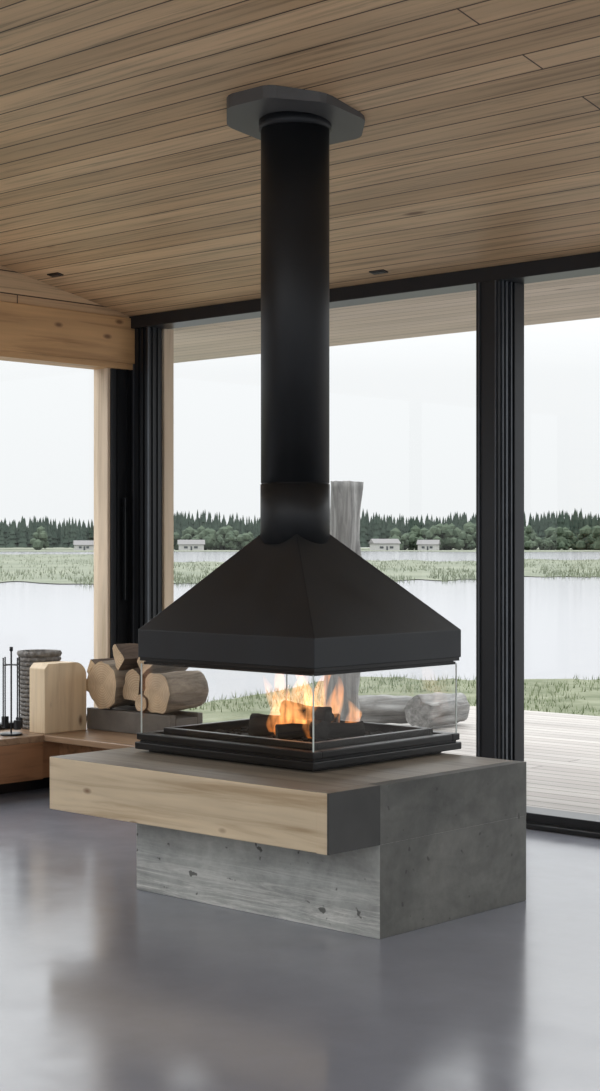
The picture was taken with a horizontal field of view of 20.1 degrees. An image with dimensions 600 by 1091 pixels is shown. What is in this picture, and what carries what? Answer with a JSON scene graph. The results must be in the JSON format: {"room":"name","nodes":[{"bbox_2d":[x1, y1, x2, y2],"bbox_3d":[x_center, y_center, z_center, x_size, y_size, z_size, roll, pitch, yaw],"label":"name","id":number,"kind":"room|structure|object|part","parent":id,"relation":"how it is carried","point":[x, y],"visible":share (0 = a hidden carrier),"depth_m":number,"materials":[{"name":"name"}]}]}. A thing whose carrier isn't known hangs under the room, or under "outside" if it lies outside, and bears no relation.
{"room":"living room","nodes":[
{"label":"living room","id":0,"kind":"room"},
{"bbox_2d":[0,266,129,729],"bbox_3d":[-4.166,-0.900,6.769,0.192,4.500,9.153,0,0,43],"label":"wall","id":1,"kind":"structure","parent":0,"point":[15,287],"depth_m":9.54,"materials":[{"name":"brown wood"}]},
{"bbox_2d":[0,368,132,728],"bbox_3d":[-2.546,0.030,8.498,0.146,2.639,4.712,0,0,43],"label":"frame","id":2,"kind":"object","parent":1,"relation":"attached to","point":[113,372],"visible":0.16,"depth_m":10.03,"materials":[{"name":"black metal"}]},
{"bbox_2d":[0,350,132,369],"bbox_3d":[-2.599,-1.063,8.446,0.165,0.034,4.563,0,0,43],"label":"trim","id":3,"kind":"structure","parent":1,"relation":"attached to","point":[12,356],"depth_m":9.71,"materials":[{"name":"beige wood"}]},
{"bbox_2d":[0,301,134,363],"bbox_3d":[-2.604,-1.215,8.450,0.205,0.270,4.563,0,0,43],"label":"wooden beam","id":4,"kind":"structure","parent":1,"relation":"attached to","point":[24,328],"depth_m":9.67,"materials":[{"name":"brown wood"}]},
{"bbox_2d":[94,368,109,708],"bbox_3d":[-1.174,-0.025,10.019,0.124,2.043,0.020,0,0,43],"label":"post","id":5,"kind":"object","parent":1,"relation":"attached to","point":[101,376],"depth_m":10.01,"materials":[{"name":"beige wood"}]},
{"bbox_2d":[117,369,128,705],"bbox_3d":[-1.054,-0.009,10.037,0.011,2.075,0.088,0,0,43],"label":"groove","id":6,"kind":"object","parent":1,"relation":"attached to","point":[118,370],"visible":0.64,"depth_m":10.01,"materials":[{"name":"black metal"}]},
{"bbox_2d":[121,498,127,599],"bbox_3d":[-1.042,0.020,10.025,0.040,0.608,0.020,0,0,43],"label":"handle","id":7,"kind":"object","parent":1,"relation":"attached to","point":[124,508],"visible":1,"depth_m":10.02,"materials":[{"name":"black metal"}]},
{"bbox_2d":[129,252,599,328],"bbox_3d":[2.716,-1.325,6.721,9.990,0.072,0.182,0,0,43],"label":"trim","id":8,"kind":"structure","parent":1,"relation":"attached to","point":[587,264],"depth_m":8.62,"materials":[{"name":"black metal"}]},
{"bbox_2d":[0,0,599,315],"bbox_3d":[-0.493,-2.331,3.396,10.192,1.961,9.180,0,0,43],"label":"ceiling","id":9,"kind":"structure","parent":0,"point":[124,175],"depth_m":6.94,"materials":[{"name":"brown wood"}]},
{"bbox_2d":[47,272,63,276],"bbox_3d":[-1.357,-1.503,9.375,0.097,0.020,0.043,0,0,43],"label":"recessed light","id":10,"kind":"object","parent":9,"relation":"in","point":[56,274],"visible":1,"depth_m":9.36,"materials":[{"name":"black metal"}]},
{"bbox_2d":[369,269,387,274],"bbox_3d":[0.399,-1.387,8.562,0.097,0.020,0.043,0,0,43],"label":"recessed light","id":11,"kind":"object","parent":9,"relation":"in","point":[382,271],"visible":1,"depth_m":8.55,"materials":[{"name":"black metal"}]},
{"bbox_2d":[0,787,599,1090],"bbox_3d":[-0.433,1.404,3.432,10.152,0.108,9.315,0,0,43],"label":"floor","id":12,"kind":"structure","parent":0,"point":[107,983],"depth_m":5.18,"materials":[{"name":"concrete"}]},
{"bbox_2d":[0,721,139,793],"bbox_3d":[-2.024,1.190,7.915,1.563,0.320,4.563,0,0,43],"label":"window bench","id":13,"kind":"object","parent":12,"relation":"on","point":[25,758],"visible":0.17,"depth_m":9.13,"materials":[{"name":"brown wood"}]},
{"bbox_2d":[0,732,22,735],"bbox_3d":[-1.569,1.024,9.185,0.122,0.010,0.122,0,0,43],"label":"base plate","id":14,"kind":"object","parent":13,"relation":"on","point":[2,733],"visible":1,"depth_m":9.16,"materials":[{"name":"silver metal"}]},
{"bbox_2d":[3,651,19,732],"bbox_3d":[-1.569,0.793,9.185,0.084,0.452,0.084,0,0,-2],"label":"fireplace tools","id":15,"kind":"object","parent":14,"relation":"on","point":[4,658],"visible":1,"depth_m":9.18,"materials":[{"name":"black metal"}]},
{"bbox_2d":[0,716,22,729],"bbox_3d":[-1.569,0.964,9.185,0.116,0.065,0.116,0,0,-2],"label":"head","id":16,"kind":"object","parent":15,"relation":"attached to","point":[18,724],"visible":0.98,"depth_m":9.20},
{"bbox_3d":[-2.644,1.153,7.862,0.027,0.232,3.645,0,0,43],"label":"seat panel","id":17,"kind":"part","parent":13,"relation":"part of","materials":[{"name":"brown wood"}]},
{"bbox_2d":[17,649,61,728],"bbox_3d":[-1.472,0.811,9.546,0.256,0.435,0.256,0,0,43],"label":"wicker basket","id":18,"kind":"object","parent":13,"relation":"on","point":[27,657],"visible":0.48,"depth_m":9.46,"materials":[{"name":"grey wicker"}]},
{"bbox_3d":[-2.462,1.168,8.319,0.324,0.202,4.563,0,0,43],"label":"seat","id":19,"kind":"part","parent":13,"relation":"part of","materials":[{"name":"brown wood"}]},
{"bbox_2d":[30,661,85,733],"bbox_3d":[-1.343,0.839,9.390,0.135,0.382,0.297,0,0,43],"label":"wood block","id":20,"kind":"object","parent":13,"relation":"on","point":[57,688],"visible":1,"depth_m":9.31,"materials":[{"name":"brown wood"}]},
{"bbox_3d":[-2.026,1.048,7.912,1.563,0.036,4.556,0,0,43],"label":"seat","id":21,"kind":"part","parent":13,"relation":"part of","materials":[{"name":"brown wood"}]},
{"bbox_2d":[86,643,208,733],"bbox_3d":[-0.861,0.787,9.407,0.766,0.487,0.380,0,0,43],"label":"firewood pile","id":22,"kind":"object","parent":13,"relation":"on","point":[115,682],"visible":0.85,"depth_m":9.27,"materials":[{"name":"pale tan wood"},{"name":"brown bark"}]},
{"bbox_2d":[134,327,161,705],"bbox_3d":[-0.005,0.030,9.248,2.565,2.639,0.135,0,0,43],"label":"frame","id":23,"kind":"object","parent":12,"relation":"on","point":[150,328],"visible":0.23,"depth_m":10.02,"materials":[{"name":"black metal"}]},
{"bbox_2d":[133,327,148,705],"bbox_3d":[-0.943,0.030,10.018,0.136,2.639,0.008,0,0,43],"label":"beads","id":24,"kind":"object","parent":23,"relation":"attached to","point":[147,327],"visible":0.64,"depth_m":9.97},
{"bbox_2d":[137,327,158,643],"bbox_3d":[-0.901,0.030,10.013,0.131,2.639,0.044,0,0,1],"label":"groove","id":25,"kind":"object","parent":23,"relation":"attached to","point":[138,329],"visible":0.64,"depth_m":10.02,"materials":[{"name":"black metal"}]},
{"bbox_2d":[162,329,173,610],"bbox_3d":[-0.801,0.030,10.097,0.054,2.639,0.074,0,0,43],"label":"post","id":26,"kind":"object","parent":23,"relation":"attached to","point":[167,334],"visible":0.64,"depth_m":10.07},
{"bbox_2d":[50,747,525,938],"bbox_3d":[-0.057,1.086,6.504,1.459,0.528,1.131,0,0,43],"label":"plinth","id":27,"kind":"object","parent":12,"relation":"on","point":[378,850],"visible":0.93,"depth_m":6.10,"materials":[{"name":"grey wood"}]},
{"bbox_2d":[135,85,460,771],"bbox_3d":[-0.008,-0.476,6.732,0.965,2.596,0.878,0,0,43],"label":"fireplace","id":28,"kind":"object","parent":27,"relation":"on","point":[295,599],"visible":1,"depth_m":6.59,"materials":[{"name":"black metal"}]},
{"bbox_2d":[135,718,460,771],"bbox_3d":[-0.008,0.774,6.732,0.965,0.096,0.878,0,0,43],"label":"tray","id":29,"kind":"object","parent":28,"relation":"on","point":[272,743],"depth_m":6.52,"materials":[{"name":"black metal"}]},
{"bbox_2d":[138,534,460,675],"bbox_3d":[-0.002,0.213,6.727,0.949,0.520,0.869,0,0,43],"label":"hood","id":30,"kind":"object","parent":28,"relation":"attached to","point":[292,604],"depth_m":6.47,"materials":[{"name":"black metal"}]},
{"bbox_3d":[0.182,0.924,5.693,0.008,0.204,0.263,0,0,43],"label":"plate","id":31,"kind":"part","parent":27,"relation":"part of","materials":[{"name":"metal"}]},
{"bbox_2d":[476,280,599,830],"bbox_3d":[2.227,0.030,7.168,3.537,2.639,0.189,0,0,43],"label":"frame","id":32,"kind":"object","parent":12,"relation":"on","point":[487,289],"visible":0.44,"depth_m":8.26,"materials":[{"name":"black metal"}]},
{"bbox_2d":[478,280,511,759],"bbox_3d":[0.956,0.030,8.274,0.128,2.639,0.105,0,0,43],"label":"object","id":33,"kind":"structure","parent":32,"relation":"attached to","point":[502,281],"depth_m":8.24,"materials":[{"name":"black metal"}]},
{"bbox_2d":[526,822,599,838],"bbox_3d":[2.168,1.338,7.084,3.186,0.024,0.054,0,0,43],"label":"floor track","id":34,"kind":"object","parent":12,"relation":"on","point":[529,825],"depth_m":7.92,"materials":[{"name":"black metal"}]},
{"bbox_2d":[170,274,599,362],"bbox_3d":[2.708,-1.350,7.828,11.502,0.081,1.428,0,0,43],"label":"roof eaves","id":35,"kind":"object","parent":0,"point":[577,298],"visible":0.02,"depth_m":9.84,"materials":[{"name":"beige wood"}]},
{"label":"outside","id":36,"kind":"structure","parent":0,"visible":0},
{"bbox_2d":[0,548,599,551],"bbox_3d":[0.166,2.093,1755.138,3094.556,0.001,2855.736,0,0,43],"label":"shore","id":37,"kind":"structure","parent":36,"point":[1,549],"depth_m":707.32,"materials":[{"name":"green plant"}]},
{"bbox_2d":[73,540,93,549],"bbox_3d":[-94.945,-0.081,742.589,9.180,4.320,7.560,0,0,-11],"label":"cottage","id":38,"kind":"structure","parent":37,"relation":"on","point":[78,544],"depth_m":740.00,"materials":[{"name":"white paint"}]},
{"bbox_2d":[177,540,204,549],"bbox_3d":[-47.374,-0.216,735.823,11.880,4.590,7.560,0,0,-6],"label":"cottage","id":39,"kind":"structure","parent":37,"relation":"on","point":[183,544],"depth_m":732.99,"materials":[{"name":"white paint"}]},
{"bbox_2d":[0,509,599,549],"bbox_3d":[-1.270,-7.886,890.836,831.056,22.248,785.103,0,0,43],"label":"forest","id":40,"kind":"object","parent":37,"relation":"on","point":[559,532],"visible":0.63,"depth_m":797.98,"materials":[{"name":"green plant"}]},
{"bbox_2d":[369,539,400,549],"bbox_3d":[36.847,-0.418,735.796,12.555,4.995,7.560,0,0,-17],"label":"cottage","id":41,"kind":"structure","parent":37,"relation":"on","point":[375,544],"depth_m":733.35,"materials":[{"name":"white paint"}]},
{"bbox_2d":[417,540,440,549],"bbox_3d":[56.691,-0.216,745.241,9.855,4.590,7.560,0,0,11],"label":"cottage","id":42,"kind":"structure","parent":37,"relation":"on","point":[422,544],"depth_m":742.53,"materials":[{"name":"white paint"}]},
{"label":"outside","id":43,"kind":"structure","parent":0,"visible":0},
{"bbox_2d":[0,547,599,721],"bbox_3d":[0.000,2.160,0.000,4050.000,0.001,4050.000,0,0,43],"label":"lake water","id":44,"kind":"structure","parent":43,"point":[562,615],"depth_m":47.41,"materials":[{"name":"grey liquid"}]},
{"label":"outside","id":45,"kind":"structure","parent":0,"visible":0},
{"bbox_2d":[180,673,599,722],"bbox_3d":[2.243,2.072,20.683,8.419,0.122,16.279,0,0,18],"label":"grass","id":46,"kind":"structure","parent":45,"point":[399,677],"depth_m":24.07,"materials":[{"name":"green plant"}]},
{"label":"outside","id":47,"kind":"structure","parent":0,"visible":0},
{"bbox_2d":[0,554,599,583],"bbox_3d":[-90.992,2.120,329.179,662.646,0.001,419.600,0,0,43],"label":"grass strip","id":48,"kind":"object","parent":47,"point":[420,574],"visible":0.35,"depth_m":155.76,"materials":[{"name":"green plant"}]},
{"bbox_2d":[0,554,599,585],"bbox_3d":[-48.050,1.917,252.321,315.350,0.432,215.073,0,0,43],"label":"reeds","id":49,"kind":"object","parent":48,"relation":"on","point":[470,574],"visible":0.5,"depth_m":128.81,"materials":[{"name":"green plant"}]},
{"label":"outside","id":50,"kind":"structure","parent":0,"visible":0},
{"bbox_2d":[385,706,599,814],"bbox_3d":[3.990,1.444,9.096,11.340,0.081,4.982,0,0,43],"label":"deck","id":51,"kind":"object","parent":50,"point":[562,750],"visible":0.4,"depth_m":11.35,"materials":[{"name":"grey wood"}]},
{"bbox_2d":[324,481,363,720],"bbox_3d":[0.312,0.468,12.162,0.290,1.860,0.310,1,0,16],"label":"stump","id":52,"kind":"object","parent":51,"relation":"on","point":[340,690],"visible":0.3,"depth_m":12.05,"materials":[{"name":"grey wood"}]},
{"bbox_2d":[358,695,412,723],"bbox_3d":[0.655,1.272,13.135,0.431,0.233,0.245,-1,0,-9],"label":"driftwood log","id":53,"kind":"object","parent":51,"relation":"on","point":[383,709],"visible":0.83,"depth_m":13.05,"materials":[{"name":"grey wood"}]},
{"bbox_2d":[404,692,469,727],"bbox_3d":[1.072,1.261,13.054,0.259,0.267,0.589,0,1,37],"label":"driftwood log","id":54,"kind":"object","parent":51,"relation":"on","point":[437,708],"visible":0.98,"depth_m":12.89,"materials":[{"name":"grey wood"}]}
]}

